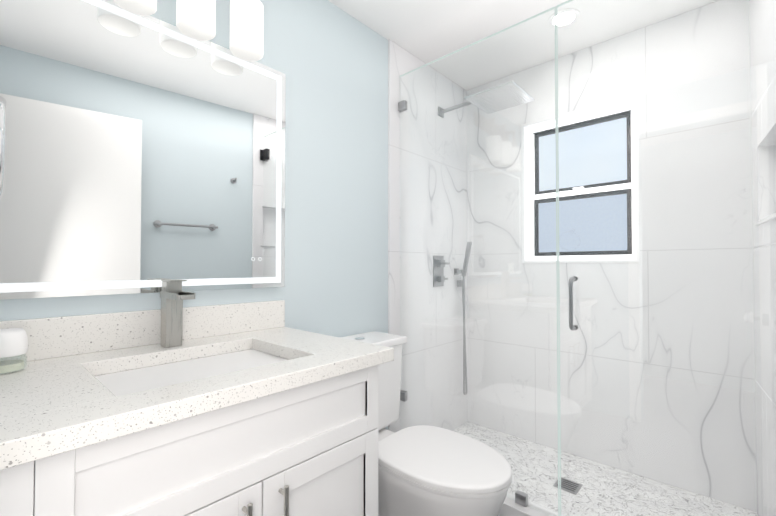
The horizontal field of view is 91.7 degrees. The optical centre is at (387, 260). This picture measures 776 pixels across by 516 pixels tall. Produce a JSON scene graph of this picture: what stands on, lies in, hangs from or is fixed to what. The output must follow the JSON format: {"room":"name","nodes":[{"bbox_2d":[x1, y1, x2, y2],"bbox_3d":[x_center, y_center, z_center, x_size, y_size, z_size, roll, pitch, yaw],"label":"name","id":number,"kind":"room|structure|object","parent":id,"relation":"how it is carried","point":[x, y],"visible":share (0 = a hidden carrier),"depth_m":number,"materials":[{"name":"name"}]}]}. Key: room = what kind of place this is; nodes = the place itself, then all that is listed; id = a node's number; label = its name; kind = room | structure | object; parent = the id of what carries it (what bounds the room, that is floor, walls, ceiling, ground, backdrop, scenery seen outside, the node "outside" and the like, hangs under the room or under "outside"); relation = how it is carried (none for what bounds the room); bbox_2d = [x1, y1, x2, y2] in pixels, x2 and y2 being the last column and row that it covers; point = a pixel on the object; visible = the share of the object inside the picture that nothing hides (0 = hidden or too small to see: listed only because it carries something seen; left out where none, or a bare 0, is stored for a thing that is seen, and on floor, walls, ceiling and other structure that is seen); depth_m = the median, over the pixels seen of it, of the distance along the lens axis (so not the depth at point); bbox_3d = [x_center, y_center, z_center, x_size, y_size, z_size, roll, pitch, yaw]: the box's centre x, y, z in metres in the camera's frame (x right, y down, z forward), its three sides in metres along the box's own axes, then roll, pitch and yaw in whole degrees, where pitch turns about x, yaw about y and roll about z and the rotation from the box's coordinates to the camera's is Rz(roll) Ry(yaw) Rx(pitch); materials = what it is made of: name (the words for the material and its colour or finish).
{"room":"bathroom","nodes":[
{"label":"bathroom","id":0,"kind":"room"},
{"bbox_2d":[0,0,387,428],"bbox_3d":[-0.452,-0.037,1.709,0.120,2.440,3.188,-1,-1,42],"label":"wall","id":1,"kind":"structure","parent":0,"point":[329,59],"depth_m":1.79,"materials":[{"name":"blue paint"}]},
{"bbox_2d":[0,0,285,299],"bbox_3d":[-0.750,-0.346,1.271,0.029,0.905,0.906,-1,-1,42],"label":"mirror","id":2,"kind":"object","parent":1,"relation":"attached to","point":[144,154],"visible":0.98,"depth_m":1.19,"materials":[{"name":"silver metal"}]},
{"bbox_2d":[113,0,263,60],"bbox_3d":[-0.660,-0.955,1.279,0.168,0.377,0.560,-1,-1,42],"label":"sconce","id":3,"kind":"object","parent":1,"relation":"attached to","point":[195,19],"visible":1,"depth_m":1.31,"materials":[{"name":"white glass"}]},
{"bbox_2d":[388,39,467,431],"bbox_3d":[0.286,-0.025,2.423,0.012,2.440,0.838,-1,-1,42],"label":"wall tiles","id":4,"kind":"structure","parent":1,"relation":"attached to","point":[401,61],"depth_m":2.36,"materials":[{"name":"tile"}]},
{"bbox_2d":[433,256,449,286],"bbox_3d":[0.348,0.070,2.450,0.040,0.200,0.134,-1,-1,42],"label":"shower valve","id":5,"kind":"object","parent":4,"relation":"attached to","point":[436,269],"depth_m":2.43,"materials":[{"name":"grey metal"}]},
{"bbox_2d":[454,242,471,394],"bbox_3d":[0.526,0.398,2.581,0.121,1.044,0.078,-1,-1,42],"label":"shower","id":6,"kind":"object","parent":4,"relation":"attached to","point":[466,260],"depth_m":2.56,"materials":[{"name":"grey metal"}]},
{"bbox_2d":[438,81,533,117],"bbox_3d":[0.556,-0.976,2.303,0.568,0.068,0.300,-1,-1,42],"label":"shower head","id":7,"kind":"object","parent":4,"relation":"attached to","point":[519,96],"depth_m":2.21},
{"bbox_2d":[328,0,717,89],"bbox_3d":[0.288,-1.317,1.057,2.120,0.100,3.188,-1,-1,42],"label":"ceiling","id":8,"kind":"structure","parent":0,"point":[426,31],"depth_m":2.02,"materials":[{"name":"white paint"}]},
{"bbox_2d":[548,8,579,27],"bbox_3d":[0.908,-1.248,1.946,0.150,0.008,0.150,-1,-1,42],"label":"recessed light","id":9,"kind":"object","parent":8,"relation":"in","point":[565,19],"visible":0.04,"depth_m":1.94,"materials":[{"name":"white plastic"}]},
{"bbox_2d":[466,0,756,511],"bbox_3d":[1.310,-0.029,2.160,2.120,2.440,0.150,-1,-1,42],"label":"wall","id":10,"kind":"structure","parent":0,"point":[659,468],"depth_m":2.00,"materials":[{"name":"stone"}]},
{"bbox_2d":[508,263,513,271],"bbox_3d":[0.815,0.050,2.501,0.036,0.060,0.008,-1,-1,42],"label":"outlet","id":11,"kind":"object","parent":10,"relation":"attached to","point":[510,269],"depth_m":2.50,"materials":[{"name":"white plastic"}]},
{"bbox_2d":[521,94,639,262],"bbox_3d":[1.157,-0.437,2.293,0.645,0.910,0.139,-1,-1,42],"label":"window","id":12,"kind":"structure","parent":10,"relation":"in","point":[532,232],"depth_m":2.29,"materials":[{"name":"glass"},{"name":"vinyl"},{"name":"black metal"}]},
{"bbox_2d":[749,0,775,515],"bbox_3d":[1.548,-0.041,1.422,0.160,2.440,1.043,-1,-1,36],"label":"wall tiles","id":13,"kind":"structure","parent":10,"relation":"attached to","point":[761,268],"depth_m":1.56,"materials":[{"name":"tile"}]},
{"bbox_2d":[754,213,775,225],"bbox_3d":[1.439,-0.160,1.345,0.101,0.014,0.644,-1,-1,36],"label":"niche shelf","id":14,"kind":"object","parent":10,"relation":"attached to","point":[763,221],"depth_m":1.46,"materials":[{"name":"white stone"}]},
{"bbox_3d":[0.288,1.222,1.016,2.120,0.100,3.188,-1,-1,42],"label":"floor","id":15,"kind":"structure","parent":0,"visible":0},
{"bbox_2d":[0,300,393,515],"bbox_3d":[-0.527,0.667,1.048,0.638,1.012,0.925,-1,-1,42],"label":"bathroom vanity","id":16,"kind":"object","parent":15,"relation":"on","point":[250,409],"visible":0.96,"depth_m":0.90,"materials":[{"name":"white"}]},
{"bbox_2d":[0,328,27,374],"bbox_3d":[-0.932,0.218,0.917,0.080,0.103,0.080,-1,-1,42],"label":"candle","id":17,"kind":"object","parent":16,"relation":"on","point":[13,342],"visible":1,"depth_m":0.91,"materials":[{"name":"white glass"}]},
{"bbox_2d":[160,279,194,347],"bbox_3d":[-0.664,0.168,1.185,0.149,0.212,0.054,-1,-1,42],"label":"faucet","id":18,"kind":"object","parent":16,"relation":"on","point":[173,295],"visible":0.98,"depth_m":1.20,"materials":[{"name":"silver metal"}]},
{"bbox_2d":[340,331,511,515],"bbox_3d":[0.096,0.773,1.568,0.847,0.817,0.426,-1,-1,42],"label":"toilet","id":19,"kind":"object","parent":15,"relation":"on","point":[425,470],"visible":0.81,"depth_m":1.40,"materials":[{"name":"white ceramic"}]},
{"bbox_2d":[498,491,564,515],"bbox_3d":[0.644,1.132,1.629,1.585,0.100,0.100,-1,-1,42],"label":"sill","id":20,"kind":"structure","parent":15,"relation":"on","point":[510,507],"depth_m":1.65,"materials":[{"name":"white stone"}]},
{"bbox_2d":[398,0,775,515],"bbox_3d":[0.639,0.002,1.640,1.558,2.159,0.088,-1,-1,42],"label":"shower enclosure","id":21,"kind":"object","parent":20,"relation":"on","point":[521,498],"visible":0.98,"depth_m":1.50,"materials":[{"name":"glass"},{"name":"brushed nickel"}]},
{"bbox_2d":[452,422,757,515],"bbox_3d":[0.932,1.167,1.909,1.608,0.040,0.702,-1,-1,42],"label":"shower floor","id":22,"kind":"structure","parent":15,"relation":"on","point":[696,504],"depth_m":1.90,"materials":[{"name":"tile"}]},
{"bbox_2d":[553,477,582,494],"bbox_3d":[0.915,1.144,1.915,0.110,0.005,0.110,-1,-1,42],"label":"shower drain","id":23,"kind":"object","parent":22,"relation":"on","point":[569,485],"visible":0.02,"depth_m":1.91,"materials":[{"name":"grey metal"}]},
{"bbox_3d":[-0.431,-0.060,0.246,2.120,2.440,0.120,-1,-1,42],"label":"wall","id":24,"kind":"structure","parent":0,"visible":0},
{"bbox_2d":[0,96,5,196],"bbox_3d":[-0.724,-0.212,0.654,0.172,0.198,0.084,-1,-1,42],"label":"towel ring","id":25,"kind":"object","parent":24,"relation":"attached to","point":[2,126],"visible":1,"depth_m":0.63,"materials":[{"name":"silver metal"}]}
]}

